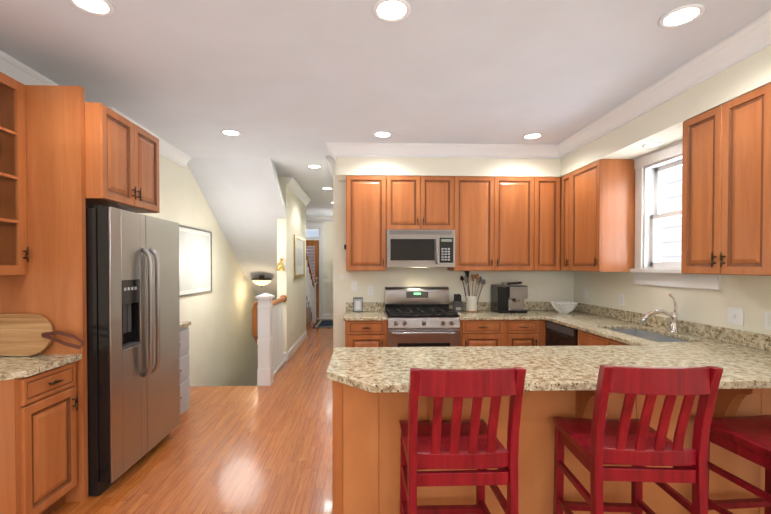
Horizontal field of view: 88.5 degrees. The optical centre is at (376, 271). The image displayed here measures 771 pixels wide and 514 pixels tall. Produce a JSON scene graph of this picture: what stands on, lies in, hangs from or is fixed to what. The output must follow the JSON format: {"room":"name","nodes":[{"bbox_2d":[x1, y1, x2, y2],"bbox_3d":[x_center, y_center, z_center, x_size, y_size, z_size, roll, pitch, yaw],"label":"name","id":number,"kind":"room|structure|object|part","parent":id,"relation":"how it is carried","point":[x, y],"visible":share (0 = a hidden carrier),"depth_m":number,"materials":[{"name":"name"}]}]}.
{"room":"kitchen","nodes":[
{"label":"kitchen","id":0,"kind":"room"},
{"bbox_2d":[51,319,332,513],"bbox_3d":[-0.010,1.506,3.749,5.350,0.200,14.600,0,1,-2],"label":"floor","id":1,"kind":"structure","parent":0,"point":[256,449],"depth_m":3.03,"materials":[{"name":"brown wood"}]},
{"bbox_2d":[0,361,77,513],"bbox_3d":[-2.107,0.986,2.205,0.646,0.880,0.430,0,1,-2],"label":"base cabinet","id":2,"kind":"object","parent":1,"relation":"on","point":[38,443],"visible":1,"depth_m":2.12,"materials":[{"name":"brown wood"}]},
{"bbox_2d":[0,354,81,380],"bbox_3d":[-2.115,0.478,2.188,0.633,0.132,0.450,0,1,-2],"label":"countertop","id":3,"kind":"structure","parent":2,"relation":"on","point":[14,367],"depth_m":2.19,"materials":[{"name":"stone"}]},
{"bbox_2d":[0,314,83,355],"bbox_3d":[-2.066,0.383,2.355,0.691,0.250,0.113,0,1,-2],"label":"cutting board","id":4,"kind":"object","parent":3,"relation":"on","point":[26,334],"visible":1,"depth_m":2.37,"materials":[{"name":"brown wood"}]},
{"bbox_2d":[0,85,87,501],"bbox_3d":[-2.121,0.148,2.429,0.638,2.550,0.036,0,1,-2],"label":"surround panel","id":5,"kind":"object","parent":1,"relation":"on","point":[50,286],"visible":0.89,"depth_m":2.41,"materials":[{"name":"brown wood"}]},
{"bbox_2d":[86,205,179,495],"bbox_3d":[-2.063,0.496,2.931,0.768,1.840,0.934,0,1,-2],"label":"fridge","id":6,"kind":"object","parent":1,"relation":"on","point":[96,487],"depth_m":2.65,"materials":[{"name":"silver metal"}]},
{"bbox_3d":[-1.712,0.289,2.697,0.075,0.462,0.217,0,1,-2],"label":"fridge panel","id":7,"kind":"part","parent":6,"relation":"part of","materials":[{"name":"black plastic"}]},
{"bbox_3d":[-1.719,0.461,2.942,0.080,1.740,0.930,0,1,-2],"label":"fridge door","id":8,"kind":"part","parent":6,"relation":"part of","materials":[{"name":"silver metal"}]},
{"bbox_2d":[141,248,160,376],"bbox_3d":[-1.646,0.297,2.887,0.079,0.930,0.130,0,1,-2],"label":"handle","id":9,"kind":"object","parent":6,"relation":"attached to","point":[151,369],"visible":1,"depth_m":2.84,"materials":[{"name":"silver metal"}]},
{"bbox_2d":[180,322,190,414],"bbox_3d":[-2.108,0.963,3.781,0.471,0.885,0.540,0,1,-2],"label":"cart","id":10,"kind":"object","parent":1,"relation":"on","point":[184,371],"visible":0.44,"depth_m":3.91,"materials":[{"name":"grey paint"}]},
{"bbox_2d":[252,293,286,385],"bbox_3d":[-1.441,1.453,6.129,0.247,2.407,2.695,0,1,-2],"label":"guard rail","id":11,"kind":"object","parent":1,"relation":"on","point":[267,323],"visible":0.92,"depth_m":4.84,"materials":[{"name":"white wood"}]},
{"bbox_2d":[306,250,316,327],"bbox_3d":[-2.022,0.260,9.126,1.013,2.150,2.235,0,1,-2],"label":"staircase","id":12,"kind":"object","parent":1,"relation":"on","point":[310,319],"visible":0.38,"depth_m":9.56,"materials":[{"name":"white wood"}]},
{"bbox_2d":[312,320,332,327],"bbox_3d":[-1.161,1.316,9.912,0.730,0.015,1.300,0,1,-2],"label":"doormat","id":13,"kind":"object","parent":1,"relation":"on","point":[324,324],"visible":0.64,"depth_m":9.71,"materials":[{"name":"blue fabric"}]},
{"bbox_2d":[332,380,379,513],"bbox_3d":[-0.118,0.987,2.328,0.240,0.876,0.579,0,1,-2],"label":"peninsula panel","id":14,"kind":"object","parent":1,"relation":"on","point":[366,433],"depth_m":2.04,"materials":[{"name":"brown wood"}]},
{"bbox_2d":[345,320,387,346],"bbox_3d":[-0.116,0.956,4.463,0.448,0.880,0.648,0,1,-2],"label":"base cabinet","id":15,"kind":"object","parent":1,"relation":"on","point":[371,333],"visible":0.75,"depth_m":4.17,"materials":[{"name":"brown wood"}]},
{"bbox_2d":[343,302,387,320],"bbox_3d":[-0.127,0.448,4.461,0.467,0.132,0.638,0,1,-2],"label":"countertop","id":16,"kind":"structure","parent":15,"relation":"on","point":[371,310],"depth_m":4.49,"materials":[{"name":"stone"}]},
{"bbox_2d":[353,297,362,311],"bbox_3d":[-0.216,0.394,4.644,0.110,0.169,0.069,0,1,-2],"label":"photo frame","id":17,"kind":"object","parent":16,"relation":"on","point":[357,304],"visible":1,"depth_m":4.62,"materials":[{"name":"grey metal"}]},
{"bbox_2d":[385,287,459,346],"bbox_3d":[0.493,0.794,4.446,0.761,1.205,0.684,0,1,-2],"label":"range","id":18,"kind":"object","parent":1,"relation":"on","point":[401,297],"depth_m":4.19,"materials":[{"name":"silver metal"}]},
{"bbox_3d":[0.493,0.449,4.451,0.737,0.028,0.481,0,1,-2],"label":"kitchen range grate","id":19,"kind":"part","parent":18,"relation":"part of","materials":[{"name":"black metal"}]},
{"bbox_3d":[0.501,0.550,4.157,0.634,0.047,0.045,0,1,-2],"label":"range knob","id":20,"kind":"part","parent":18,"relation":"part of","materials":[{"name":"silver metal"}]},
{"bbox_3d":[0.504,0.649,4.138,0.687,0.037,0.073,0,1,-2],"label":"kitchen range handle","id":21,"kind":"part","parent":18,"relation":"part of","materials":[{"name":"silver metal"}]},
{"bbox_2d":[380,392,509,513],"bbox_3d":[0.342,0.986,2.344,0.680,0.876,0.579,0,1,-2],"label":"base cabinet","id":22,"kind":"object","parent":1,"relation":"on","point":[393,405],"depth_m":2.05,"materials":[{"name":"brown wood"}]},
{"bbox_2d":[399,367,525,513],"bbox_3d":[0.330,0.895,1.704,0.438,1.075,0.505,0,1,-2],"label":"stool","id":23,"kind":"object","parent":1,"relation":"on","point":[455,442],"visible":1,"depth_m":1.52,"materials":[{"name":"red wood"}]},
{"bbox_2d":[459,320,545,346],"bbox_3d":[1.346,0.955,4.513,0.940,0.880,0.648,0,1,-2],"label":"base cabinet","id":24,"kind":"object","parent":1,"relation":"on","point":[502,332],"visible":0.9,"depth_m":4.22,"materials":[{"name":"brown wood"}]},
{"bbox_2d":[449,302,541,319],"bbox_3d":[1.322,0.447,4.509,0.893,0.132,0.642,0,1,-2],"label":"countertop","id":25,"kind":"structure","parent":24,"relation":"on","point":[484,312],"depth_m":4.40,"materials":[{"name":"stone"}]},
{"bbox_2d":[453,294,461,311],"bbox_3d":[0.958,0.373,4.672,0.090,0.210,0.112,0,1,-2],"label":"knife block","id":26,"kind":"object","parent":25,"relation":"on","point":[457,304],"visible":1,"depth_m":4.62,"materials":[{"name":"grey plastic"}]},
{"bbox_2d":[460,271,485,311],"bbox_3d":[1.134,0.238,4.667,0.285,0.481,0.164,0,1,-2],"label":"utensil crock","id":27,"kind":"object","parent":25,"relation":"on","point":[471,303],"visible":1,"depth_m":4.63,"materials":[{"name":"white ceramic"}]},
{"bbox_2d":[491,282,527,312],"bbox_3d":[1.560,0.300,4.628,0.350,0.357,0.280,0,1,-2],"label":"espresso machine","id":28,"kind":"object","parent":25,"relation":"on","point":[506,297],"visible":1,"depth_m":4.53,"materials":[{"name":"silver"}]},
{"bbox_2d":[518,390,639,513],"bbox_3d":[1.022,0.986,2.367,0.680,0.876,0.579,0,1,-2],"label":"peninsula panel","id":29,"kind":"object","parent":1,"relation":"on","point":[538,410],"depth_m":2.07,"materials":[{"name":"brown wood"}]},
{"bbox_2d":[545,320,628,345],"bbox_3d":[2.133,0.963,3.940,0.648,0.880,0.610,0,1,-2],"label":"base cabinet","id":30,"kind":"object","parent":1,"relation":"on","point":[581,338],"depth_m":3.71,"materials":[{"name":"brown wood"}]},
{"bbox_2d":[534,302,770,387],"bbox_3d":[2.142,0.466,3.365,0.668,0.138,2.983,0,1,-2],"label":"countertop","id":31,"kind":"structure","parent":30,"relation":"on","point":[741,358],"depth_m":2.96,"materials":[{"name":"stone"}]},
{"bbox_2d":[550,301,577,313],"bbox_3d":[2.149,0.417,4.529,0.292,0.127,0.292,0,1,-2],"label":"bowl","id":32,"kind":"object","parent":31,"relation":"on","point":[574,304],"visible":1,"depth_m":4.48,"materials":[{"name":"white ceramic"}]},
{"bbox_2d":[609,329,688,341],"bbox_3d":[2.170,0.626,3.192,0.390,0.189,0.780,0,1,-2],"label":"sink bowl","id":33,"kind":"object","parent":31,"relation":"attached to","point":[647,335],"visible":0.04,"depth_m":3.38,"materials":[{"name":"silver metal"}]},
{"bbox_2d":[640,294,679,332],"bbox_3d":[2.285,0.339,3.192,0.318,0.317,0.067,0,1,-2],"label":"faucet","id":34,"kind":"object","parent":31,"relation":"on","point":[673,316],"visible":1,"depth_m":3.18,"materials":[{"name":"silver metal"}]},
{"bbox_2d":[553,365,723,513],"bbox_3d":[1.084,0.895,1.730,0.438,1.075,0.505,0,1,3],"label":"stool","id":35,"kind":"object","parent":1,"relation":"on","point":[596,442],"visible":1,"depth_m":1.55,"materials":[{"name":"red wood"}]},
{"bbox_2d":[640,388,767,513],"bbox_3d":[1.701,0.986,2.390,0.680,0.876,0.579,0,1,-2],"label":"base cabinet","id":36,"kind":"object","parent":1,"relation":"on","point":[729,402],"depth_m":2.10,"materials":[{"name":"brown wood"}]},
{"bbox_2d":[326,342,769,392],"bbox_3d":[0.791,0.530,2.247,2.110,0.038,0.839,0,1,-2],"label":"countertop","id":37,"kind":"structure","parent":36,"relation":"on","point":[548,368],"depth_m":2.19,"materials":[{"name":"stone"}]},
{"bbox_2d":[707,414,770,513],"bbox_3d":[1.831,0.894,1.755,0.438,1.075,0.505,0,1,-5],"label":"stool","id":38,"kind":"object","parent":1,"relation":"on","point":[748,438],"visible":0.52,"depth_m":1.86,"materials":[{"name":"red wood"}]},
{"bbox_2d":[764,388,770,490],"bbox_3d":[2.273,0.986,2.410,0.464,0.876,0.579,0,1,-2],"label":"base cabinet","id":39,"kind":"object","parent":1,"relation":"on","point":[769,389],"depth_m":2.11,"materials":[{"name":"brown wood"}]},
{"bbox_2d":[139,155,257,385],"bbox_3d":[-2.494,1.307,3.662,0.300,5.400,14.600,0,1,-2],"label":"wall","id":40,"kind":"structure","parent":0,"point":[223,348],"depth_m":5.87,"materials":[{"name":"beige paint"}]},
{"bbox_2d":[0,72,28,275],"bbox_3d":[-2.258,-0.549,2.180,0.348,1.150,0.430,0,1,-2],"label":"upper cabinet","id":41,"kind":"object","parent":40,"relation":"attached to","point":[14,254],"visible":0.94,"depth_m":2.37,"materials":[{"name":"brown wood"}]},
{"bbox_2d":[85,102,159,212],"bbox_3d":[-2.068,-0.753,2.789,0.766,0.592,0.700,0,1,-2],"label":"upper cabinet","id":42,"kind":"object","parent":40,"relation":"attached to","point":[122,162],"visible":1,"depth_m":2.64,"materials":[{"name":"brown wood"}]},
{"bbox_2d":[179,224,211,296],"bbox_3d":[-2.378,-0.127,5.058,0.025,0.870,1.380,0,1,-2],"label":"framed picture","id":43,"kind":"object","parent":40,"relation":"attached to","point":[195,261],"visible":0.54,"depth_m":5.17,"materials":[{"name":"grey"}]},
{"bbox_2d":[0,10,770,220],"bbox_3d":[-0.010,-1.329,3.712,4.950,0.130,14.200,0,1,-2],"label":"crown molding","id":44,"kind":"structure","parent":40,"relation":"attached to","point":[748,40],"depth_m":3.50,"materials":[{"name":"white wood"}]},
{"bbox_2d":[187,157,285,299],"bbox_3d":[-1.916,-0.461,6.641,1.060,2.184,3.440,0,1,-2],"label":"ceiling soffit","id":45,"kind":"structure","parent":0,"point":[244,199],"depth_m":5.72,"materials":[{"name":"white paint"}]},
{"bbox_2d":[251,275,271,285],"bbox_3d":[-2.163,0.198,7.462,0.376,0.235,0.376,0,1,-2],"label":"light","id":46,"kind":"object","parent":45,"relation":"attached to","point":[261,280],"visible":0.96,"depth_m":7.36,"materials":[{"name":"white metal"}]},
{"bbox_2d":[277,177,305,351],"bbox_3d":[-1.468,1.262,7.034,0.140,5.400,2.070,0,1,-2],"label":"wall","id":47,"kind":"structure","parent":0,"point":[291,288],"depth_m":6.32,"materials":[{"name":"beige paint"}]},
{"bbox_2d":[275,258,284,270],"bbox_3d":[-1.430,-0.103,5.891,0.150,0.191,0.178,0,1,-2],"label":"bell","id":48,"kind":"object","parent":47,"relation":"hanging from","point":[280,266],"visible":1,"depth_m":5.84,"materials":[{"name":"gold metal"}]},
{"bbox_2d":[286,330,306,361],"bbox_3d":[-1.390,1.290,7.029,0.016,0.145,2.086,0,1,-2],"label":"baseboard","id":49,"kind":"structure","parent":47,"relation":"attached to","point":[289,353],"depth_m":6.71,"materials":[{"name":"white wood"}]},
{"bbox_2d":[294,234,304,277],"bbox_3d":[-1.389,-0.254,7.142,0.025,0.730,1.080,0,1,-2],"label":"framed picture","id":50,"kind":"object","parent":47,"relation":"attached to","point":[299,256],"visible":1,"depth_m":7.12,"materials":[{"name":"gold metal"}]},
{"bbox_2d":[306,221,332,313],"bbox_3d":[-0.185,-0.089,10.907,4.810,2.800,0.160,0,1,-2],"label":"wall","id":51,"kind":"structure","parent":0,"point":[328,267],"depth_m":10.79,"materials":[{"name":"beige paint"}]},
{"bbox_2d":[306,222,324,318],"bbox_3d":[-1.988,-0.010,10.827,1.156,2.645,0.200,0,1,-2],"label":"front door","id":52,"kind":"structure","parent":51,"relation":"in","point":[316,256],"depth_m":10.79,"materials":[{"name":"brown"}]},
{"bbox_2d":[324,314,332,318],"bbox_3d":[-1.091,1.240,10.806,0.690,0.145,0.016,0,1,-2],"label":"baseboard","id":53,"kind":"structure","parent":51,"relation":"attached to","point":[326,316],"depth_m":10.79,"materials":[{"name":"white wood"}]},
{"bbox_2d":[0,0,770,215],"bbox_3d":[-0.010,-1.454,3.711,5.350,0.120,14.600,0,1,-2],"label":"ceiling","id":54,"kind":"structure","parent":0,"point":[289,88],"depth_m":2.64,"materials":[{"name":"white paint"}]},
{"bbox_2d":[68,0,114,15],"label":"recessed light","id":55,"kind":"object","parent":54,"relation":"in","point":[94,7],"depth_m":2.04,"materials":[{"name":"white glass"}]},
{"bbox_2d":[220,129,240,135],"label":"recessed light","id":56,"kind":"object","parent":54,"relation":"in","point":[230,132],"depth_m":3.97,"materials":[{"name":"white glass"}]},
{"bbox_2d":[373,131,391,137],"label":"recessed light","id":57,"kind":"object","parent":54,"relation":"in","point":[380,134],"depth_m":4.03,"materials":[{"name":"white glass"}]},
{"bbox_2d":[373,0,410,21],"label":"recessed light","id":58,"kind":"object","parent":54,"relation":"in","point":[391,10],"depth_m":2.07,"materials":[{"name":"white"}]},
{"bbox_2d":[522,133,542,139],"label":"recessed light","id":59,"kind":"object","parent":54,"relation":"in","point":[528,136],"depth_m":4.08,"materials":[{"name":"white glass"}]},
{"bbox_2d":[659,4,704,27],"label":"recessed light","id":60,"kind":"object","parent":54,"relation":"in","point":[683,15],"depth_m":2.12,"materials":[{"name":"white glass"}]},
{"bbox_2d":[336,157,561,182],"bbox_3d":[0.989,-1.241,4.623,2.890,0.331,0.350,0,1,-2],"label":"soffit","id":61,"kind":"structure","parent":0,"point":[416,166],"depth_m":4.44,"materials":[{"name":"beige paint"}]},
{"bbox_2d":[333,159,573,350],"bbox_3d":[0.951,-0.009,4.873,2.950,2.800,0.120,0,1,-2],"label":"wall","id":62,"kind":"structure","parent":0,"point":[546,286],"depth_m":4.79,"materials":[{"name":"beige paint"}]},
{"bbox_2d":[351,281,356,290],"label":"outlet plates","id":63,"kind":"object","parent":62,"relation":"attached to","point":[353,283],"depth_m":4.77,"materials":[{"name":"white plastic"}]},
{"bbox_2d":[346,175,385,270],"bbox_3d":[-0.121,-0.539,4.579,0.447,1.067,0.378,0,1,-2],"label":"upper cabinet","id":64,"kind":"object","parent":62,"relation":"attached to","point":[365,223],"visible":1,"depth_m":4.42,"materials":[{"name":"brown wood"}]},
{"bbox_2d":[368,286,373,294],"label":"outlet plates","id":65,"kind":"object","parent":62,"relation":"attached to","point":[370,288],"depth_m":4.77,"materials":[{"name":"white plastic"}]},
{"bbox_2d":[386,176,453,229],"bbox_3d":[0.488,-0.769,4.596,0.765,0.607,0.378,0,1,-2],"label":"upper cabinet","id":66,"kind":"object","parent":62,"relation":"attached to","point":[419,202],"visible":1,"depth_m":4.44,"materials":[{"name":"brown wood"}]},
{"bbox_2d":[386,230,454,266],"bbox_3d":[0.489,-0.253,4.565,0.761,0.421,0.453,0,1,-2],"label":"microwave","id":67,"kind":"object","parent":66,"relation":"attached to","point":[420,248],"visible":1,"depth_m":4.38,"materials":[{"name":"grey metal"}]},
{"bbox_2d":[447,176,533,270],"bbox_3d":[1.327,-0.540,4.628,0.915,1.067,0.378,0,1,-2],"label":"upper cabinet","id":68,"kind":"object","parent":62,"relation":"attached to","point":[494,223],"visible":1,"depth_m":4.47,"materials":[{"name":"brown wood"}]},
{"bbox_2d":[533,177,560,270],"bbox_3d":[1.944,-0.540,4.664,0.320,1.067,0.348,0,1,-2],"label":"upper cabinet","id":69,"kind":"object","parent":62,"relation":"attached to","point":[547,223],"visible":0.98,"depth_m":4.49,"materials":[{"name":"brown wood"}]},
{"bbox_2d":[561,45,770,176],"bbox_3d":[2.304,-1.224,3.317,0.350,0.331,2.350,0,1,-2],"label":"soffit","id":70,"kind":"structure","parent":0,"point":[662,123],"depth_m":2.90,"materials":[{"name":"beige paint"}]},
{"bbox_2d":[642,142,661,147],"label":"recessed light","id":71,"kind":"object","parent":70,"relation":"attached to","point":[656,144],"depth_m":3.32,"materials":[{"name":"white glass"}]},
{"bbox_2d":[574,153,770,334],"bbox_3d":[2.543,0.004,3.817,0.160,2.800,14.600,0,1,-2],"label":"wall","id":72,"kind":"structure","parent":0,"point":[750,295],"depth_m":3.14,"materials":[{"name":"beige paint"}]},
{"bbox_2d":[584,288,587,298],"label":"outlet plates","id":73,"kind":"object","parent":72,"relation":"attached to","point":[585,290],"depth_m":4.58,"materials":[{"name":"white plastic"}]},
{"bbox_2d":[561,159,634,271],"bbox_3d":[2.261,-0.533,4.125,0.378,1.067,0.750,0,1,-2],"label":"upper cabinet","id":74,"kind":"object","parent":72,"relation":"attached to","point":[598,217],"visible":0.98,"depth_m":3.76,"materials":[{"name":"brown wood"}]},
{"bbox_2d":[619,294,623,305],"label":"outlet plates","id":75,"kind":"object","parent":72,"relation":"attached to","point":[621,296],"depth_m":3.95,"materials":[{"name":"white plastic"}]},
{"bbox_2d":[630,140,720,289],"bbox_3d":[2.531,-0.462,3.294,0.220,1.187,0.928,0,1,-2],"label":"window","id":76,"kind":"structure","parent":72,"relation":"in","point":[651,268],"depth_m":3.60,"materials":[{"name":"white wood"}]},
{"bbox_2d":[681,83,770,275],"bbox_3d":[2.317,-0.511,2.481,0.378,1.067,0.620,0,1,-2],"label":"upper cabinet","id":77,"kind":"object","parent":72,"relation":"attached to","point":[726,190],"visible":1,"depth_m":2.42,"materials":[{"name":"brown wood"}]},
{"bbox_2d":[727,307,743,325],"label":"outlet plates","id":78,"kind":"object","parent":72,"relation":"attached to","point":[735,316],"depth_m":2.74,"materials":[{"name":"white plastic"}]},
{"bbox_2d":[765,311,770,329],"label":"outlet plates","id":79,"kind":"object","parent":72,"relation":"attached to","point":[767,314],"depth_m":2.52,"materials":[{"name":"white plastic"}]},
{"label":"outside","id":80,"kind":"structure","parent":0,"visible":0},
{"bbox_2d":[661,166,681,261],"bbox_3d":[3.992,-0.344,3.711,0.050,5.500,6.500,0,1,-2],"label":"neighbour","id":81,"kind":"structure","parent":80,"point":[666,179],"depth_m":5.25,"materials":[{"name":"white"}]},
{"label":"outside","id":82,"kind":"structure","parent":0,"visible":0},
{"bbox_2d":[306,230,318,300],"bbox_3d":[-1.768,-0.453,11.995,5.000,4.500,0.050,0,1,-2],"label":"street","id":83,"kind":"structure","parent":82,"point":[310,234],"depth_m":11.96,"materials":[{"name":"white"}]}
]}

